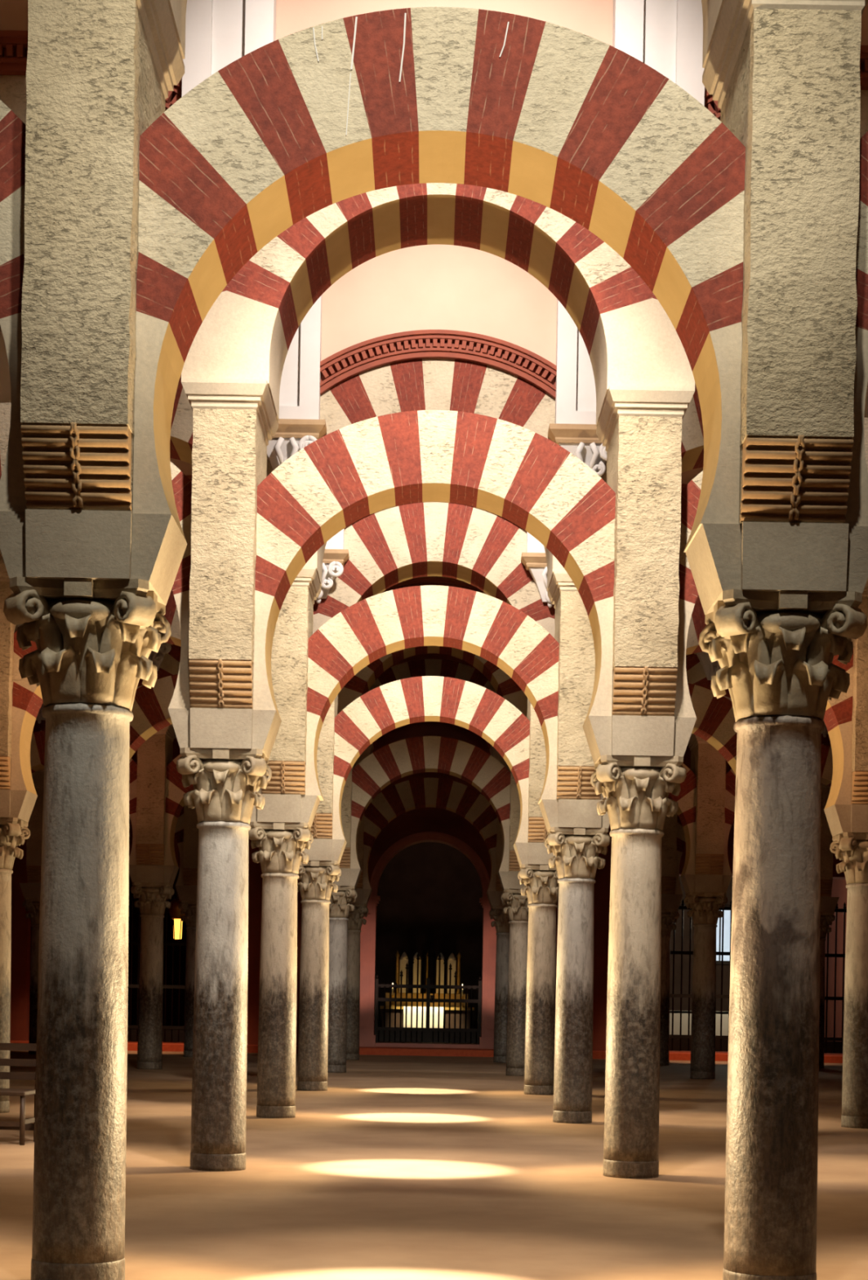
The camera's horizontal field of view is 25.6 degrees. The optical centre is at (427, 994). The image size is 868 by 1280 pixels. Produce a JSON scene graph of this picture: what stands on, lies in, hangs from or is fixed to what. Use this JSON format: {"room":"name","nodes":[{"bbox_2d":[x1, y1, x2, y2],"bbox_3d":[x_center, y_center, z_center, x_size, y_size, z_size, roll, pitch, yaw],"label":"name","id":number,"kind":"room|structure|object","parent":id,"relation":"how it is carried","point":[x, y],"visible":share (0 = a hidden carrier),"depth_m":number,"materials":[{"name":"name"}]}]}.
{"room":"mosque","nodes":[
{"label":"mosque","id":0,"kind":"room"},
{"bbox_2d":[9,720,845,1050],"bbox_3d":[0.067,-3.819,44.350,22.400,10.400,0.700,1,0,0],"label":"wall","id":1,"kind":"structure","parent":0,"point":[20,938],"depth_m":44.00,"materials":[{"name":"red paint"}]},
{"bbox_2d":[29,890,186,1042],"bbox_3d":[-7.288,-0.767,44.383,3.980,3.740,0.147,1,0,0],"label":"iron gate","id":2,"kind":"object","parent":1,"relation":"attached to","point":[169,1034],"visible":0.11,"depth_m":44.39,"materials":[{"name":"black metal"}]},
{"bbox_2d":[375,1041,479,1048],"bbox_3d":[-0.001,1.185,45.150,2.480,0.090,2.300,1,0,0],"label":"door sill","id":3,"kind":"structure","parent":1,"relation":"attached to","point":[388,1044],"depth_m":44.00,"materials":[{"name":"stone"}]},
{"bbox_2d":[359,807,496,1048],"bbox_3d":[0.046,-1.469,44.180,4.600,5.700,0.740,1,0,0],"label":"surround","id":4,"kind":"object","parent":1,"relation":"attached to","point":[403,836],"visible":0.72,"depth_m":43.90,"materials":[{"name":"paint"}]},
{"bbox_2d":[374,950,481,1044],"bbox_3d":[0.019,0.055,44.383,2.520,2.170,0.147,1,0,0],"label":"iron gate","id":5,"kind":"object","parent":4,"relation":"attached to","point":[427,1034],"visible":1,"depth_m":44.39,"materials":[{"name":"black metal"}]},
{"bbox_2d":[669,898,846,1053],"bbox_3d":[7.710,-0.505,44.383,5.020,3.740,0.147,1,0,0],"label":"iron gate","id":6,"kind":"object","parent":1,"relation":"attached to","point":[677,1042],"visible":0.08,"depth_m":44.39,"materials":[{"name":"black metal"}]},
{"bbox_2d":[127,841,732,1030],"bbox_3d":[0.067,-3.819,55.500,22.400,10.400,0.200,1,0,0],"label":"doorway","id":7,"kind":"structure","parent":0,"point":[430,892],"depth_m":55.40,"materials":[{"name":"stone"}]},
{"bbox_2d":[715,905,730,964],"bbox_3d":[8.481,-1.722,55.300,0.760,1.700,0.200,1,0,0],"label":"window","id":8,"kind":"structure","parent":7,"relation":"in","point":[726,913],"depth_m":55.29,"materials":[{"name":"blue"}]},
{"bbox_2d":[413,576,453,578],"bbox_3d":[0.132,-7.565,33.105,16.000,2.908,0.910,1,0,0],"label":"wall","id":9,"kind":"structure","parent":0,"point":[423,576],"depth_m":32.65,"materials":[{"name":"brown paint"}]},
{"bbox_2d":[147,642,172,671],"bbox_3d":[-4.674,-7.278,32.482,0.820,3.650,0.324,1,0,0],"label":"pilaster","id":10,"kind":"object","parent":9,"relation":"attached to","point":[157,658],"visible":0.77,"depth_m":32.42,"materials":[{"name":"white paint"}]},
{"bbox_2d":[693,651,720,679],"bbox_3d":[4.925,-7.110,32.482,0.820,3.650,0.324,1,0,0],"label":"arch","id":11,"kind":"object","parent":9,"relation":"attached to","point":[709,668],"visible":0.09,"depth_m":32.48,"materials":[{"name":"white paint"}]},
{"bbox_2d":[0,1050,867,1279],"bbox_3d":[-0.026,1.480,27.000,22.400,0.200,58.000,1,0,0],"label":"floor","id":12,"kind":"structure","parent":0,"point":[406,1167],"depth_m":13.61,"materials":[{"name":"stone"}]},
{"bbox_2d":[0,1042,36,1145],"bbox_3d":[-3.731,0.863,16.929,0.504,0.904,0.538,1,0,6],"label":"bench","id":13,"kind":"object","parent":12,"relation":"on","point":[24,1124],"visible":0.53,"depth_m":17.10,"materials":[{"name":"brown wood"}]},
{"bbox_2d":[0,789,37,1113],"bbox_3d":[-4.793,-0.464,21.000,0.824,3.520,0.691,1,0,0],"label":"marble column","id":14,"kind":"structure","parent":12,"relation":"on","point":[16,806],"depth_m":20.87,"materials":[{"name":"stone"}]},
{"bbox_2d":[0,560,23,789],"bbox_3d":[-4.741,-3.438,21.023,0.638,2.430,1.119,1,0,0],"label":"stone pier","id":15,"kind":"object","parent":14,"relation":"on","point":[7,629],"visible":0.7,"depth_m":20.55,"materials":[{"name":"stone"}]},
{"bbox_2d":[0,374,273,560],"bbox_3d":[-3.098,-5.895,20.945,3.200,2.540,1.110,1,0,0],"label":"round arch","id":16,"kind":"object","parent":15,"relation":"on","point":[181,426],"visible":0.02,"depth_m":20.55,"materials":[{"name":"red brick"}]},
{"bbox_2d":[19,883,40,1054],"bbox_3d":[-7.992,-0.520,39.400,0.824,3.520,0.691,1,0,0],"label":"marble column","id":17,"kind":"structure","parent":12,"relation":"on","point":[30,891],"depth_m":39.20,"materials":[{"name":"stone"}]},
{"bbox_2d":[26,768,44,883],"bbox_3d":[-7.940,-3.494,39.422,0.638,2.430,1.119,1,0,0],"label":"stone pier","id":18,"kind":"object","parent":17,"relation":"on","point":[33,843],"visible":0.46,"depth_m":38.94,"materials":[{"name":"stone"}]},
{"bbox_2d":[0,509,186,1279],"bbox_3d":[-1.593,-0.408,8.860,0.824,3.520,0.691,1,0,0],"label":"marble column","id":19,"kind":"structure","parent":12,"relation":"on","point":[91,589],"depth_m":8.67,"materials":[{"name":"stone"}]},
{"bbox_2d":[0,100,26,511],"bbox_3d":[-3.142,-3.348,8.863,2.730,2.306,0.555,1,0,0],"label":"arch","id":20,"kind":"object","parent":19,"relation":"on","point":[12,129],"visible":0.44,"depth_m":8.59,"materials":[{"name":"red brick"}]},
{"bbox_2d":[20,0,184,511],"bbox_3d":[-1.541,-3.382,8.883,0.638,2.430,1.119,1,0,0],"label":"stone pier","id":21,"kind":"object","parent":19,"relation":"on","point":[100,73],"visible":0.71,"depth_m":8.40,"materials":[{"name":"stone"}]},
{"bbox_2d":[167,0,724,67],"bbox_3d":[0.102,-5.839,8.805,3.200,2.540,1.110,1,0,0],"label":"round arch","id":22,"kind":"object","parent":21,"relation":"on","point":[711,9],"visible":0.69,"depth_m":9.16,"materials":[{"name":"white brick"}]},
{"bbox_2d":[128,864,178,1069],"bbox_3d":[-4.793,-0.464,33.100,0.824,3.520,0.691,1,0,0],"label":"marble column","id":23,"kind":"structure","parent":12,"relation":"on","point":[153,885],"depth_m":32.91,"materials":[{"name":"stone"}]},
{"bbox_2d":[135,724,176,865],"bbox_3d":[-4.741,-3.438,33.123,0.638,2.430,1.119,1,0,0],"label":"stone pier","id":24,"kind":"object","parent":23,"relation":"on","point":[154,754],"visible":0.87,"depth_m":32.65,"materials":[{"name":"stone"}]},
{"bbox_2d":[156,644,338,725],"bbox_3d":[-3.098,-5.895,33.045,3.200,2.540,1.110,1,0,0],"label":"round arch","id":25,"kind":"object","parent":24,"relation":"on","point":[170,665],"visible":0.02,"depth_m":32.65,"materials":[{"name":"stone"}]},
{"bbox_2d":[175,885,196,1057],"bbox_3d":[-4.793,-0.464,39.400,0.824,3.520,0.691,1,0,0],"label":"marble column","id":26,"kind":"structure","parent":12,"relation":"on","point":[187,895],"depth_m":39.20,"materials":[{"name":"stone"}]},
{"bbox_2d":[174,806,183,885],"bbox_3d":[-6.342,-3.404,39.403,2.730,2.306,0.555,1,0,0],"label":"arch","id":27,"kind":"object","parent":26,"relation":"on","point":[179,831],"visible":0.1,"depth_m":39.12,"materials":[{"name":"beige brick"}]},
{"bbox_2d":[182,804,198,885],"bbox_3d":[-4.741,-3.438,39.422,0.638,2.430,1.119,1,0,0],"label":"stone pier","id":28,"kind":"object","parent":26,"relation":"on","point":[190,840],"visible":0.38,"depth_m":38.94,"materials":[{"name":"stone"}]},
{"bbox_2d":[168,707,281,1171],"bbox_3d":[-1.593,-0.408,14.780,0.824,3.520,0.691,1,0,0],"label":"marble column","id":29,"kind":"structure","parent":12,"relation":"on","point":[225,753],"depth_m":14.59,"materials":[{"name":"stone"}]},
{"bbox_2d":[0,402,191,708],"bbox_3d":[-3.142,-3.348,14.783,2.730,2.306,0.555,1,0,0],"label":"arch","id":30,"kind":"object","parent":29,"relation":"on","point":[181,484],"visible":0.22,"depth_m":14.51,"materials":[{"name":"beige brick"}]},
{"bbox_2d":[181,377,278,709],"bbox_3d":[-1.541,-3.382,14.803,0.638,2.430,1.119,1,0,0],"label":"stone pier","id":31,"kind":"object","parent":29,"relation":"on","point":[234,420],"visible":0.84,"depth_m":14.33,"materials":[{"name":"stone"}]},
{"bbox_2d":[225,182,652,426],"bbox_3d":[0.102,-5.839,14.725,3.200,2.540,1.110,1,0,0],"label":"round arch","id":32,"kind":"object","parent":31,"relation":"on","point":[610,304],"visible":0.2,"depth_m":14.33,"materials":[{"name":"white stone"}]},
{"bbox_2d":[248,794,319,1118],"bbox_3d":[-1.638,-0.409,21.000,0.824,3.520,0.691,1,0,0],"label":"marble column","id":33,"kind":"structure","parent":12,"relation":"on","point":[281,831],"depth_m":20.81,"materials":[{"name":"stone"}]},
{"bbox_2d":[10,589,262,795],"bbox_3d":[-3.142,-3.348,21.003,2.730,2.306,0.555,1,0,0],"label":"arch","id":34,"kind":"object","parent":33,"relation":"on","point":[27,699],"visible":0.17,"depth_m":20.73,"materials":[{"name":"beige stone"}]},
{"bbox_2d":[261,566,320,795],"bbox_3d":[-1.541,-3.382,21.023,0.638,2.430,1.119,1,0,0],"label":"stone pier","id":35,"kind":"object","parent":33,"relation":"on","point":[293,630],"visible":0.77,"depth_m":20.55,"materials":[{"name":"stone"}]},
{"bbox_2d":[303,329,564,591],"bbox_3d":[0.102,-5.839,20.945,3.200,2.540,1.110,1,0,0],"label":"round arch","id":36,"kind":"object","parent":35,"relation":"on","point":[498,378],"visible":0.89,"depth_m":20.55,"materials":[{"name":"red stone"}]},
{"bbox_2d":[305,585,559,804],"bbox_3d":[0.058,-3.292,21.003,2.730,2.306,0.555,1,0,0],"label":"arch","id":37,"kind":"object","parent":33,"relation":"on","point":[485,626],"visible":0.99,"depth_m":20.73,"materials":[{"name":"red brick"}]},
{"bbox_2d":[297,839,346,1090],"bbox_3d":[-1.593,-0.408,26.900,0.824,3.520,0.691,1,0,0],"label":"marble column","id":38,"kind":"structure","parent":12,"relation":"on","point":[316,878],"depth_m":26.71,"materials":[{"name":"stone"}]},
{"bbox_2d":[128,674,177,760],"bbox_3d":[-3.142,-3.348,26.902,2.730,2.306,0.555,1,0,0],"label":"arch","id":39,"kind":"object","parent":38,"relation":"on","point":[150,712],"visible":0.16,"depth_m":26.63,"materials":[{"name":"red stone"}]},
{"bbox_2d":[310,694,337,839],"bbox_3d":[-1.541,-3.382,26.922,0.638,2.430,1.119,1,0,0],"label":"stone pier","id":40,"kind":"object","parent":38,"relation":"on","point":[322,825],"visible":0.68,"depth_m":26.45,"materials":[{"name":"stone"}]},
{"bbox_2d":[318,502,549,632],"bbox_3d":[0.102,-5.839,26.845,3.200,2.540,1.110,1,0,0],"label":"round arch","id":41,"kind":"object","parent":40,"relation":"on","point":[482,549],"visible":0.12,"depth_m":26.45,"materials":[{"name":"stone"}]},
{"bbox_2d":[327,868,361,1072],"bbox_3d":[-1.593,-0.408,33.100,0.824,3.520,0.691,1,0,0],"label":"marble column","id":42,"kind":"structure","parent":12,"relation":"on","point":[340,906],"depth_m":32.91,"materials":[{"name":"stone"}]},
{"bbox_2d":[164,754,193,867],"bbox_3d":[-3.142,-3.348,33.102,2.730,2.306,0.555,1,0,0],"label":"arch","id":43,"kind":"object","parent":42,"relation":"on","point":[175,790],"visible":0.21,"depth_m":32.82,"materials":[{"name":"red brick"}]},
{"bbox_2d":[338,765,353,868],"bbox_3d":[-1.541,-3.382,33.123,0.638,2.430,1.119,1,0,0],"label":"stone pier","id":44,"kind":"object","parent":42,"relation":"on","point":[346,801],"visible":0.09,"depth_m":32.65,"materials":[{"name":"stone"}]},
{"bbox_2d":[338,577,525,715],"bbox_3d":[0.102,-5.839,33.045,3.200,2.540,1.110,1,0,0],"label":"round arch","id":45,"kind":"object","parent":44,"relation":"on","point":[362,682],"visible":0.27,"depth_m":32.65,"materials":[{"name":"red stone"}]},
{"bbox_2d":[346,888,372,1060],"bbox_3d":[-1.593,-0.408,39.400,0.824,3.520,0.691,1,0,0],"label":"marble column","id":46,"kind":"structure","parent":12,"relation":"on","point":[355,921],"depth_m":39.21,"materials":[{"name":"stone"}]},
{"bbox_2d":[355,814,364,888],"bbox_3d":[-1.541,-3.382,39.422,0.638,2.430,1.119,1,0,0],"label":"stone pier","id":47,"kind":"object","parent":46,"relation":"on","point":[361,830],"visible":0.06,"depth_m":38.94,"materials":[{"name":"stone"}]},
{"bbox_2d":[353,653,508,770],"bbox_3d":[0.102,-5.839,39.345,3.200,2.540,1.110,1,0,0],"label":"round arch","id":48,"kind":"object","parent":47,"relation":"on","point":[446,665],"visible":0.18,"depth_m":38.94,"materials":[{"name":"red stone"}]},
{"bbox_2d":[9,1040,842,1062],"bbox_3d":[-0.023,1.305,44.475,20.800,0.150,3.450,1,0,0],"label":"carpeted step","id":49,"kind":"structure","parent":12,"relation":"on","point":[131,1045],"depth_m":42.75,"materials":[{"name":"red carpet"}]},
{"bbox_2d":[379,1005,474,1028],"bbox_3d":[-0.035,0.852,50.419,2.500,1.055,1.062,1,0,0],"label":"altar","id":50,"kind":"object","parent":12,"relation":"on","point":[387,1007],"visible":0.41,"depth_m":49.92,"materials":[{"name":"white wood"}]},
{"bbox_2d":[385,951,467,1007],"bbox_3d":[-0.013,-0.420,51.062,2.200,1.500,0.277,1,0,0],"label":"retable","id":51,"kind":"object","parent":50,"relation":"on","point":[403,959],"visible":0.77,"depth_m":50.98,"materials":[{"name":"brown wood"}]},
{"bbox_2d":[486,891,509,1062],"bbox_3d":[1.606,-0.352,39.400,0.824,3.520,0.691,1,0,0],"label":"marble column","id":52,"kind":"structure","parent":12,"relation":"on","point":[501,921],"depth_m":39.21,"materials":[{"name":"stone"}]},
{"bbox_2d":[362,777,497,891],"bbox_3d":[0.058,-3.292,39.403,2.730,2.306,0.555,1,0,0],"label":"arch","id":53,"kind":"object","parent":52,"relation":"on","point":[459,798],"visible":0.95,"depth_m":39.12,"materials":[{"name":"red brick"}]},
{"bbox_2d":[495,817,502,891],"bbox_3d":[1.658,-3.327,39.422,0.638,2.430,1.119,1,0,0],"label":"stone pier","id":54,"kind":"object","parent":52,"relation":"on","point":[499,833],"visible":0.09,"depth_m":38.94,"materials":[{"name":"stone"}]},
{"bbox_2d":[497,871,528,1075],"bbox_3d":[1.606,-0.352,33.100,0.824,3.520,0.691,1,0,0],"label":"marble column","id":55,"kind":"structure","parent":12,"relation":"on","point":[517,908],"depth_m":32.91,"materials":[{"name":"stone"}]},
{"bbox_2d":[350,736,510,871],"bbox_3d":[0.058,-3.292,33.102,2.730,2.306,0.555,1,0,0],"label":"arch","id":56,"kind":"object","parent":55,"relation":"on","point":[466,762],"visible":1,"depth_m":32.82,"materials":[{"name":"stone"}]},
{"bbox_2d":[508,767,519,871],"bbox_3d":[1.658,-3.327,33.123,0.638,2.430,1.119,1,0,0],"label":"stone pier","id":57,"kind":"object","parent":55,"relation":"on","point":[514,813],"visible":0.09,"depth_m":32.65,"materials":[{"name":"stone"}]},
{"bbox_2d":[525,653,711,733],"bbox_3d":[3.301,-5.783,33.045,3.200,2.540,1.110,1,0,0],"label":"round arch","id":58,"kind":"object","parent":57,"relation":"on","point":[695,675],"visible":0.02,"depth_m":32.65,"materials":[{"name":"stone"}]},
{"bbox_2d":[667,763,696,875],"bbox_3d":[3.257,-3.237,33.102,2.730,2.306,0.555,1,0,0],"label":"arch","id":59,"kind":"object","parent":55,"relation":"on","point":[686,799],"visible":0.2,"depth_m":32.82,"materials":[{"name":"red brick"}]},
{"bbox_2d":[513,842,559,1094],"bbox_3d":[1.606,-0.352,26.900,0.824,3.520,0.691,1,0,0],"label":"marble column","id":60,"kind":"structure","parent":12,"relation":"on","point":[540,881],"depth_m":26.71,"materials":[{"name":"stone"}]},
{"bbox_2d":[332,675,529,843],"bbox_3d":[0.058,-3.292,26.902,2.730,2.306,0.555,1,0,0],"label":"arch","id":61,"kind":"object","parent":60,"relation":"on","point":[473,707],"visible":1,"depth_m":26.63,"materials":[{"name":"red brick"}]},
{"bbox_2d":[526,697,547,842],"bbox_3d":[1.658,-3.327,26.922,0.638,2.430,1.119,1,0,0],"label":"stone pier","id":62,"kind":"object","parent":60,"relation":"on","point":[537,831],"visible":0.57,"depth_m":26.45,"materials":[{"name":"stone"}]},
{"bbox_2d":[687,683,737,774],"bbox_3d":[3.257,-3.237,26.902,2.730,2.306,0.555,1,0,0],"label":"arch","id":63,"kind":"object","parent":60,"relation":"on","point":[714,722],"visible":0.17,"depth_m":26.63,"materials":[{"name":"red brick"}]},
{"bbox_2d":[538,799,610,1123],"bbox_3d":[1.626,-0.352,21.000,0.824,3.520,0.691,1,0,0],"label":"marble column","id":64,"kind":"structure","parent":12,"relation":"on","point":[576,834],"depth_m":20.81,"materials":[{"name":"stone"}]},
{"bbox_2d":[547,570,599,799],"bbox_3d":[1.658,-3.327,21.023,0.638,2.430,1.119,1,0,0],"label":"stone pier","id":65,"kind":"object","parent":64,"relation":"on","point":[573,631],"visible":0.75,"depth_m":20.55,"materials":[{"name":"stone"}]},
{"bbox_2d":[600,382,703,483],"bbox_3d":[3.301,-5.783,20.945,3.200,2.540,1.110,1,0,0],"label":"round arch","id":66,"kind":"object","parent":65,"relation":"on","point":[692,434],"visible":0.02,"depth_m":20.55,"materials":[{"name":"beige stone"}]},
{"bbox_2d":[600,594,853,808],"bbox_3d":[3.257,-3.237,21.003,2.730,2.306,0.555,1,0,0],"label":"arch","id":67,"kind":"object","parent":64,"relation":"on","point":[838,712],"visible":0.12,"depth_m":20.73,"materials":[{"name":"beige stone"}]},
{"bbox_2d":[582,715,696,1178],"bbox_3d":[1.606,-0.352,14.780,0.824,3.520,0.691,1,0,0],"label":"marble column","id":68,"kind":"structure","parent":12,"relation":"on","point":[637,760],"depth_m":14.59,"materials":[{"name":"stone"}]},
{"bbox_2d":[253,409,615,723],"bbox_3d":[0.058,-3.292,14.783,2.730,2.306,0.555,1,0,0],"label":"arch","id":69,"kind":"object","parent":68,"relation":"on","point":[513,473],"visible":0.98,"depth_m":14.51,"materials":[{"name":"stone"}]},
{"bbox_2d":[595,385,694,715],"bbox_3d":[1.658,-3.327,14.803,0.638,2.430,1.119,1,0,0],"label":"stone pier","id":70,"kind":"object","parent":68,"relation":"on","point":[639,428],"visible":0.83,"depth_m":14.33,"materials":[{"name":"stone"}]},
{"bbox_2d":[650,44,867,386],"bbox_3d":[3.301,-5.783,14.725,3.200,2.540,1.110,1,0,0],"label":"round arch","id":71,"kind":"object","parent":70,"relation":"on","point":[670,365],"visible":0.09,"depth_m":14.33,"materials":[{"name":"red brick"}]},
{"bbox_2d":[673,417,867,717],"bbox_3d":[3.257,-3.237,14.783,2.730,2.306,0.555,1,0,0],"label":"arch","id":72,"kind":"object","parent":68,"relation":"on","point":[691,492],"visible":0.26,"depth_m":14.51,"materials":[{"name":"beige stone"}]},
{"bbox_2d":[659,893,683,1065],"bbox_3d":[4.806,-0.296,39.400,0.824,3.520,0.691,1,0,0],"label":"marble column","id":73,"kind":"structure","parent":12,"relation":"on","point":[670,903],"depth_m":39.20,"materials":[{"name":"stone"}]},
{"bbox_2d":[661,813,677,893],"bbox_3d":[4.858,-3.271,39.422,0.638,2.430,1.119,1,0,0],"label":"stone pier","id":74,"kind":"object","parent":73,"relation":"on","point":[668,841],"visible":0.45,"depth_m":38.94,"materials":[{"name":"stone"}]},
{"bbox_2d":[669,1010,728,1039],"bbox_3d":[7.584,0.983,50.430,3.100,1.060,0.980,1,0,0],"label":"altar","id":75,"kind":"object","parent":12,"relation":"on","point":[676,1013],"visible":0.12,"depth_m":49.94,"materials":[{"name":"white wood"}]},
{"bbox_2d":[680,874,732,1079],"bbox_3d":[4.806,-0.296,33.100,0.824,3.520,0.691,1,0,0],"label":"marble column","id":76,"kind":"structure","parent":12,"relation":"on","point":[705,894],"depth_m":32.91,"materials":[{"name":"stone"}]},
{"bbox_2d":[687,733,725,875],"bbox_3d":[4.858,-3.271,33.123,0.638,2.430,1.119,1,0,0],"label":"stone pier","id":77,"kind":"object","parent":76,"relation":"on","point":[708,764],"visible":0.88,"depth_m":32.65,"materials":[{"name":"stone"}]},
{"bbox_2d":[685,521,867,1279],"bbox_3d":[1.618,-0.352,8.860,0.824,3.520,0.691,1,0,0],"label":"marble column","id":78,"kind":"structure","parent":12,"relation":"on","point":[779,601],"depth_m":8.67,"materials":[{"name":"stone"}]},
{"bbox_2d":[132,7,745,552],"bbox_3d":[0.058,-3.292,8.860,2.730,2.306,0.560,1,0,0],"label":"arch","id":79,"kind":"object","parent":78,"relation":"on","point":[566,121],"visible":0.99,"depth_m":8.59,"materials":[{"name":"stone"}]},
{"bbox_2d":[702,0,867,524],"bbox_3d":[1.658,-3.327,8.883,0.638,2.430,1.119,1,0,0],"label":"stone pier","id":80,"kind":"object","parent":78,"relation":"on","point":[783,76],"visible":0.76,"depth_m":8.40,"materials":[{"name":"stone"}]},
{"bbox_2d":[844,131,867,526],"bbox_3d":[3.257,-3.237,8.863,2.730,2.306,0.555,1,0,0],"label":"arch","id":81,"kind":"object","parent":78,"relation":"on","point":[856,514],"visible":0.29,"depth_m":8.59,"materials":[{"name":"stone"}]},
{"bbox_2d":[818,897,839,1068],"bbox_3d":[8.005,-0.240,39.400,0.824,3.520,0.691,1,0,0],"label":"marble column","id":82,"kind":"structure","parent":12,"relation":"on","point":[828,904],"depth_m":39.22,"materials":[{"name":"stone"}]},
{"bbox_2d":[675,815,685,894],"bbox_3d":[6.457,-3.181,39.403,2.730,2.306,0.555,1,0,0],"label":"arch","id":83,"kind":"object","parent":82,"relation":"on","point":[681,842],"visible":0.12,"depth_m":39.12,"materials":[{"name":"red brick"}]},
{"bbox_2d":[820,782,833,897],"bbox_3d":[8.057,-3.215,39.422,0.638,2.430,1.119,1,0,0],"label":"stone pier","id":84,"kind":"object","parent":82,"relation":"on","point":[826,855],"visible":0.23,"depth_m":38.94,"materials":[{"name":"stone"}]},
{"bbox_2d":[823,804,867,1128],"bbox_3d":[4.806,-0.296,21.000,0.824,3.520,0.691,1,0,0],"label":"marble column","id":85,"kind":"structure","parent":12,"relation":"on","point":[847,824],"depth_m":20.82,"materials":[{"name":"stone"}]},
{"bbox_2d":[846,578,867,804],"bbox_3d":[4.858,-3.271,21.023,0.638,2.430,1.119,1,0,0],"label":"stone pier","id":86,"kind":"object","parent":85,"relation":"on","point":[859,787],"visible":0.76,"depth_m":20.55,"materials":[{"name":"stone"}]},
{"bbox_3d":[-4.793,-0.464,14.780,0.824,3.520,0.691,1,0,0],"label":"marble column","id":87,"kind":"structure","parent":12,"relation":"on","visible":0},
{"bbox_3d":[-4.741,-3.438,14.802,0.638,2.430,1.119,1,0,0],"label":"stone pier","id":88,"kind":"object","parent":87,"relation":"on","visible":0},
{"bbox_2d":[0,30,226,378],"bbox_3d":[-3.098,-5.895,14.725,3.200,2.540,1.110,1,0,0],"label":"round arch","id":89,"kind":"object","parent":88,"relation":"on","point":[206,357],"visible":0.1,"depth_m":14.33,"materials":[{"name":"beige paint"}]},
{"bbox_3d":[-7.992,-0.520,33.100,0.824,3.520,0.691,1,0,0],"label":"marble column","id":90,"kind":"structure","parent":12,"relation":"on","visible":0},
{"bbox_2d":[30,730,137,864],"bbox_3d":[-6.342,-3.404,33.102,2.730,2.306,0.555,1,0,0],"label":"arch","id":91,"kind":"object","parent":90,"relation":"on","point":[37,740],"visible":0.3,"depth_m":32.82,"materials":[{"name":"stone"}]},
{"bbox_3d":[8.005,-0.240,33.100,0.824,3.520,0.691,1,0,0],"label":"marble column","id":92,"kind":"structure","parent":12,"relation":"on","visible":0},
{"bbox_2d":[722,744,832,875],"bbox_3d":[6.457,-3.181,33.102,2.730,2.306,0.555,1,0,0],"label":"arch","id":93,"kind":"object","parent":92,"relation":"on","point":[826,774],"visible":0.19,"depth_m":32.82,"materials":[{"name":"red brick"}]},
{"bbox_2d":[0,0,867,90],"bbox_3d":[0.132,-7.565,14.785,9.600,2.908,0.910,1,0,0],"label":"wall","id":94,"kind":"structure","parent":0,"point":[593,19],"depth_m":14.33,"materials":[{"name":"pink paint"}]},
{"bbox_2d":[181,0,275,97],"bbox_3d":[-1.474,-7.222,14.162,0.820,3.650,0.324,1,0,0],"label":"pilaster","id":95,"kind":"object","parent":94,"relation":"attached to","point":[219,33],"visible":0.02,"depth_m":14.12,"materials":[{"name":"white paint"}]},
{"bbox_2d":[612,0,704,106],"bbox_3d":[1.725,-7.166,14.162,0.820,3.650,0.324,1,0,0],"label":"pilaster","id":96,"kind":"object","parent":94,"relation":"attached to","point":[666,36],"visible":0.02,"depth_m":14.12,"materials":[{"name":"white paint"}]},
{"bbox_2d":[169,457,702,520],"bbox_3d":[0.132,-7.565,26.905,9.600,2.908,0.910,1,0,0],"label":"wall","id":97,"kind":"structure","parent":0,"point":[185,468],"depth_m":26.45,"materials":[{"name":"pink paint"}]},
{"bbox_2d":[315,528,349,603],"bbox_3d":[-1.474,-7.222,26.282,0.820,3.650,0.324,1,0,0],"label":"pilaster","id":98,"kind":"object","parent":97,"relation":"attached to","point":[335,557],"visible":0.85,"depth_m":26.21,"materials":[{"name":"white paint"}]},
{"bbox_2d":[520,532,552,607],"bbox_3d":[1.725,-7.166,26.282,0.820,3.650,0.324,1,0,0],"label":"pilaster","id":99,"kind":"object","parent":97,"relation":"attached to","point":[534,560],"visible":0.12,"depth_m":26.24,"materials":[{"name":"white paint"}]},
{"bbox_2d":[320,244,556,395],"bbox_3d":[0.132,-7.565,21.005,9.600,2.908,0.910,1,0,0],"label":"wall","id":100,"kind":"structure","parent":0,"point":[435,286],"depth_m":20.55,"materials":[{"name":"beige paint"}]},
{"bbox_2d":[0,325,10,403],"bbox_3d":[-4.674,-7.278,20.382,0.820,3.650,0.324,1,0,0],"label":"pilaster","id":101,"kind":"object","parent":100,"relation":"attached to","point":[5,383],"visible":0.02,"depth_m":20.34,"materials":[{"name":"white paint"}]},
{"bbox_2d":[266,294,326,470],"bbox_3d":[-1.474,-7.222,20.382,0.820,3.650,0.324,1,0,0],"label":"pilaster","id":102,"kind":"object","parent":100,"relation":"attached to","point":[300,423],"visible":0.31,"depth_m":20.34,"materials":[{"name":"white paint"}]},
{"bbox_2d":[547,298,606,476],"bbox_3d":[1.725,-7.166,20.382,0.820,3.650,0.324,1,0,0],"label":"pilaster","id":103,"kind":"object","parent":100,"relation":"attached to","point":[574,428],"visible":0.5,"depth_m":20.34,"materials":[{"name":"white paint"}]},
{"bbox_2d":[824,879,847,1041],"bbox_3d":[11.265,-3.624,27.000,0.300,10.400,58.000,1,0,0],"label":"wall","id":104,"kind":"structure","parent":0,"point":[839,890],"depth_m":51.54,"materials":[{"name":"red paint"}]},
{"bbox_3d":[0.159,-9.119,27.000,22.400,0.200,58.000,1,0,0],"label":"ceiling","id":105,"kind":"structure","parent":0,"visible":0},
{"bbox_2d":[168,851,184,941],"bbox_3d":[-5.461,-5.136,42.200,0.449,7.921,0.449,1,0,0],"label":"hanging lantern","id":106,"kind":"object","parent":105,"relation":"hanging from","point":[174,911],"visible":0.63,"depth_m":42.11,"materials":[{"name":"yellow glass"}]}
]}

